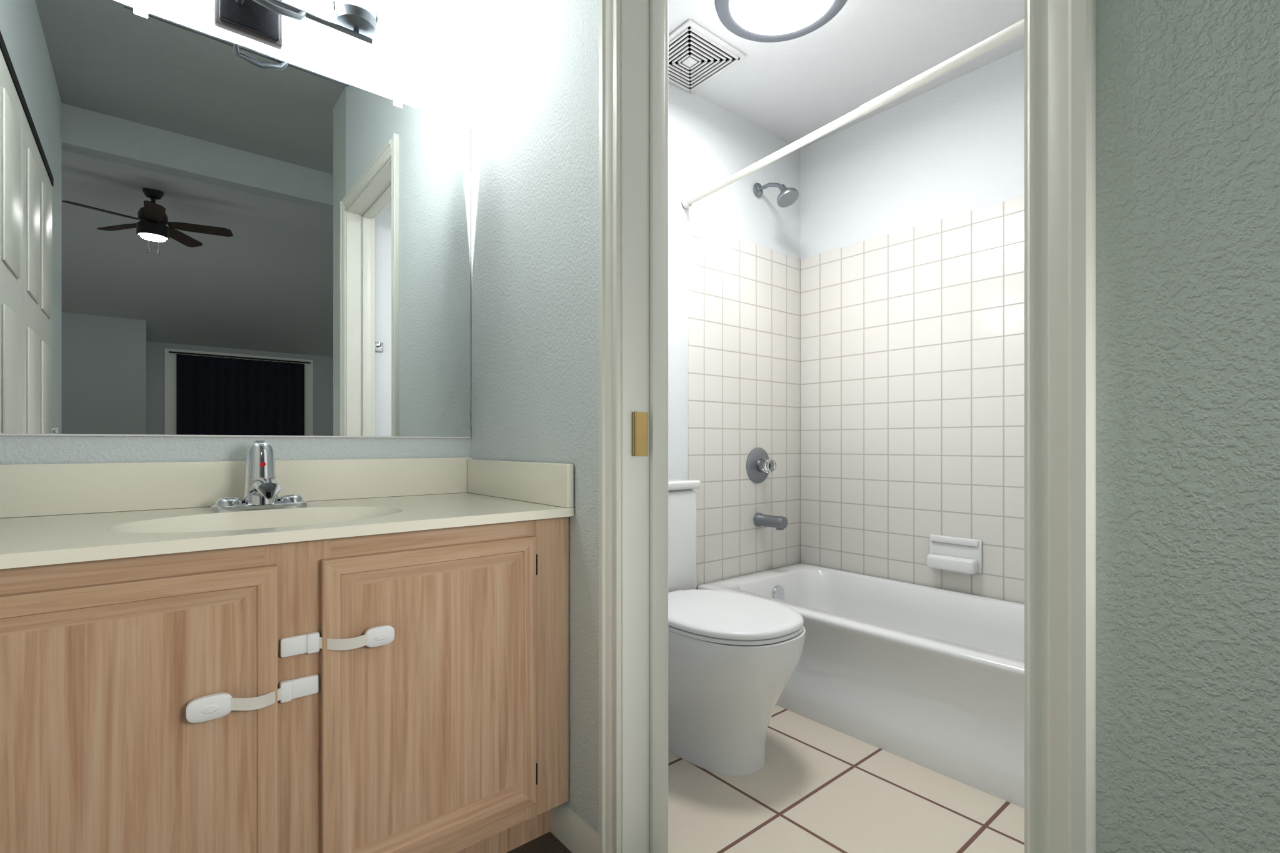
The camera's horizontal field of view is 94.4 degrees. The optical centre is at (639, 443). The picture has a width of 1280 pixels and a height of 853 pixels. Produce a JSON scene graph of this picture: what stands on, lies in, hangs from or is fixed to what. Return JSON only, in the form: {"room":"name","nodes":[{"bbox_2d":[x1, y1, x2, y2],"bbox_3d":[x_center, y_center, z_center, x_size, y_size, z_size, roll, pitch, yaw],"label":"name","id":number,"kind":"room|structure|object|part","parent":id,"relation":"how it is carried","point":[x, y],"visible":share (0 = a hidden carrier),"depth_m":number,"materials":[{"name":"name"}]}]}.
{"room":"bathroom vanity area","nodes":[
{"label":"bathroom vanity area","id":0,"kind":"room"},
{"bbox_2d":[0,0,470,464],"bbox_3d":[-0.283,-0.415,2.019,3.070,2.650,0.120,0,0,-40],"label":"wall","id":1,"kind":"structure","parent":0,"point":[419,54],"depth_m":1.54,"materials":[{"name":"grey paint"}]},
{"bbox_2d":[0,0,471,438],"bbox_3d":[-0.915,-0.481,1.411,1.074,0.930,0.008,0,0,-40],"label":"vanity mirror","id":2,"kind":"object","parent":1,"relation":"attached to","point":[202,234],"visible":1,"depth_m":1.36,"materials":[{"name":"clear glass"}]},
{"bbox_2d":[214,0,380,49],"bbox_3d":[-0.866,-1.085,1.343,0.506,0.249,0.174,0,0,-40],"label":"light","id":3,"kind":"object","parent":1,"relation":"attached to","point":[259,20],"visible":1,"depth_m":1.40,"materials":[{"name":"silver metal"}]},
{"bbox_3d":[-0.846,-1.123,1.319,0.506,0.172,0.110,0,0,-40],"label":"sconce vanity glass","id":4,"kind":"part","parent":3,"relation":"part of","materials":[{"name":"white glass"}]},
{"bbox_2d":[470,0,598,833],"bbox_3d":[0.011,-0.415,1.233,0.120,2.650,1.464,0,0,-40],"label":"wall","id":5,"kind":"structure","parent":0,"point":[534,64],"depth_m":1.43,"materials":[{"name":"grey paint"}]},
{"bbox_2d":[550,803,598,852],"bbox_3d":[0.192,0.869,0.912,0.011,0.082,1.250,0,0,-40],"label":"baseboard","id":6,"kind":"structure","parent":5,"relation":"attached to","point":[569,829],"depth_m":1.32,"materials":[{"name":"white paint"}]},
{"bbox_2d":[598,0,1095,852],"bbox_3d":[0.239,-0.137,0.958,0.155,2.093,0.837,0,0,-40],"label":"door frame","id":7,"kind":"structure","parent":5,"relation":"attached to","point":[1061,34],"depth_m":0.64,"materials":[{"name":"white paint"}]},
{"bbox_2d":[506,831,571,852],"bbox_3d":[1.517,0.940,-1.957,5.610,0.060,8.540,0,0,-40],"label":"floor","id":8,"kind":"structure","parent":0,"point":[547,843],"depth_m":1.34,"materials":[{"name":"brown carpet"}]},
{"bbox_2d":[0,440,574,852],"bbox_3d":[-0.735,0.452,1.194,1.074,0.917,0.568,0,0,-40],"label":"vanity","id":9,"kind":"object","parent":8,"relation":"on","point":[261,653],"visible":1,"depth_m":1.03,"materials":[{"name":"brown wood"}]},
{"bbox_2d":[0,457,574,569],"bbox_3d":[-0.739,0.152,1.198,1.074,0.224,0.557,0,0,-40],"label":"countertop","id":10,"kind":"structure","parent":9,"relation":"on","point":[50,514],"depth_m":1.25,"materials":[{"name":"beige stone"}]},
{"bbox_2d":[211,440,306,511],"bbox_3d":[-0.815,0.068,1.283,0.180,0.150,0.152,0,0,-40],"label":"faucet","id":11,"kind":"object","parent":10,"relation":"on","point":[262,489],"depth_m":1.29,"materials":[{"name":"silver metal"}]},
{"bbox_2d":[668,48,1024,589],"bbox_3d":[0.661,-0.240,1.729,1.514,2.300,1.530,0,0,-40],"label":"wall","id":12,"kind":"structure","parent":0,"point":[956,147],"depth_m":2.37,"materials":[{"name":"white paint"}]},
{"bbox_2d":[688,222,800,587],"bbox_3d":[0.474,-0.150,2.562,0.739,1.440,0.008,0,0,-40],"label":"wall tile","id":13,"kind":"structure","parent":12,"relation":"attached to","point":[744,297],"depth_m":2.52,"materials":[{"name":"white tile"}]},
{"bbox_2d":[746,447,776,483],"bbox_3d":[0.541,0.095,2.560,0.156,0.156,0.080,0,0,-40],"label":"tub valve","id":14,"kind":"object","parent":12,"relation":"attached to","point":[759,465],"visible":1,"depth_m":2.56,"materials":[{"name":"silver metal"}]},
{"bbox_2d":[753,513,788,529],"bbox_3d":[0.561,0.333,2.536,0.060,0.061,0.142,0,0,-40],"label":"tub spout","id":15,"kind":"object","parent":12,"relation":"attached to","point":[779,522],"visible":1,"depth_m":2.51,"materials":[{"name":"silver metal"}]},
{"bbox_2d":[753,182,798,207],"bbox_3d":[0.580,-1.069,2.514,0.094,0.142,0.200,0,0,-40],"label":"shower head","id":16,"kind":"object","parent":12,"relation":"attached to","point":[787,197],"visible":1,"depth_m":2.48},
{"bbox_2d":[681,18,1024,208],"bbox_3d":[0.664,-0.922,1.727,0.049,0.239,1.522,0,0,-40],"label":"rail","id":17,"kind":"object","parent":12,"relation":"attached to","point":[1017,29],"visible":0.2,"depth_m":1.68,"materials":[{"name":"white metal"}]},
{"bbox_2d":[800,195,1024,603],"bbox_3d":[1.244,-0.150,2.206,0.008,1.440,1.522,0,0,-40],"label":"wall tile","id":18,"kind":"structure","parent":12,"relation":"attached to","point":[912,339],"depth_m":2.36,"materials":[{"name":"white tile"}]},
{"bbox_2d":[926,534,981,574],"bbox_3d":[1.177,0.416,2.233,0.060,0.124,0.188,0,0,-40],"label":"soap dish","id":19,"kind":"object","parent":12,"relation":"attached to","point":[960,555],"visible":1,"depth_m":2.22,"materials":[{"name":"white ceramic"}]},
{"bbox_2d":[668,0,1024,149],"bbox_3d":[0.661,-1.490,1.729,1.514,0.200,1.530,0,0,-40],"label":"ceiling","id":20,"kind":"structure","parent":0,"point":[790,90],"depth_m":2.13,"materials":[{"name":"white paint"}]},
{"bbox_2d":[668,19,745,93],"bbox_3d":[0.179,-1.382,2.135,0.284,0.016,0.284,0,0,-40],"label":"ceiling vent grille","id":21,"kind":"object","parent":20,"relation":"attached to","point":[696,55],"depth_m":2.11,"materials":[{"name":"white plastic"}]},
{"bbox_2d":[714,0,847,42],"bbox_3d":[0.431,-1.358,1.792,0.410,0.064,0.410,0,0,-40],"label":"ceiling light","id":22,"kind":"object","parent":20,"relation":"attached to","point":[757,20],"depth_m":1.85,"materials":[{"name":"white glass"}]},
{"bbox_2d":[668,705,1024,852],"bbox_3d":[0.615,0.907,1.690,1.634,0.006,1.529,0,0,-40],"label":"floor","id":23,"kind":"structure","parent":0,"point":[819,788],"depth_m":1.48,"materials":[{"name":"beige tile"}]},
{"bbox_2d":[668,478,805,775],"bbox_3d":[0.166,0.515,1.830,0.396,0.789,0.719,0,0,-40],"label":"toilet","id":24,"kind":"object","parent":23,"relation":"on","point":[732,656],"visible":0.59,"depth_m":1.62,"materials":[{"name":"white ceramic"}]},
{"bbox_3d":[0.008,0.365,2.021,0.396,0.489,0.223,0,0,-40],"label":"tank","id":25,"kind":"part","parent":24,"relation":"part of","materials":[{"name":"white ceramic"}]},
{"bbox_3d":[0.230,0.499,1.752,0.384,0.035,0.504,0,0,-40],"label":"seat lid","id":26,"kind":"part","parent":24,"relation":"part of","materials":[{"name":"white plastic"}]},
{"bbox_3d":[0.222,0.714,1.762,0.368,0.392,0.542,0,0,-40],"label":"bowl","id":27,"kind":"part","parent":24,"relation":"part of","materials":[{"name":"white ceramic"}]},
{"bbox_2d":[697,563,1024,808],"bbox_3d":[0.969,0.734,1.984,0.694,0.352,1.510,0,0,-40],"label":"bathtub","id":28,"kind":"object","parent":23,"relation":"on","point":[931,678],"visible":0.38,"depth_m":1.80,"materials":[{"name":"white ceramic"}]},
{"bbox_2d":[1095,0,1279,852],"bbox_3d":[0.559,-0.415,0.571,0.120,2.650,0.256,0,0,-40],"label":"wall","id":29,"kind":"structure","parent":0,"point":[1187,92],"depth_m":0.54,"materials":[{"name":"grey paint"}]}
]}

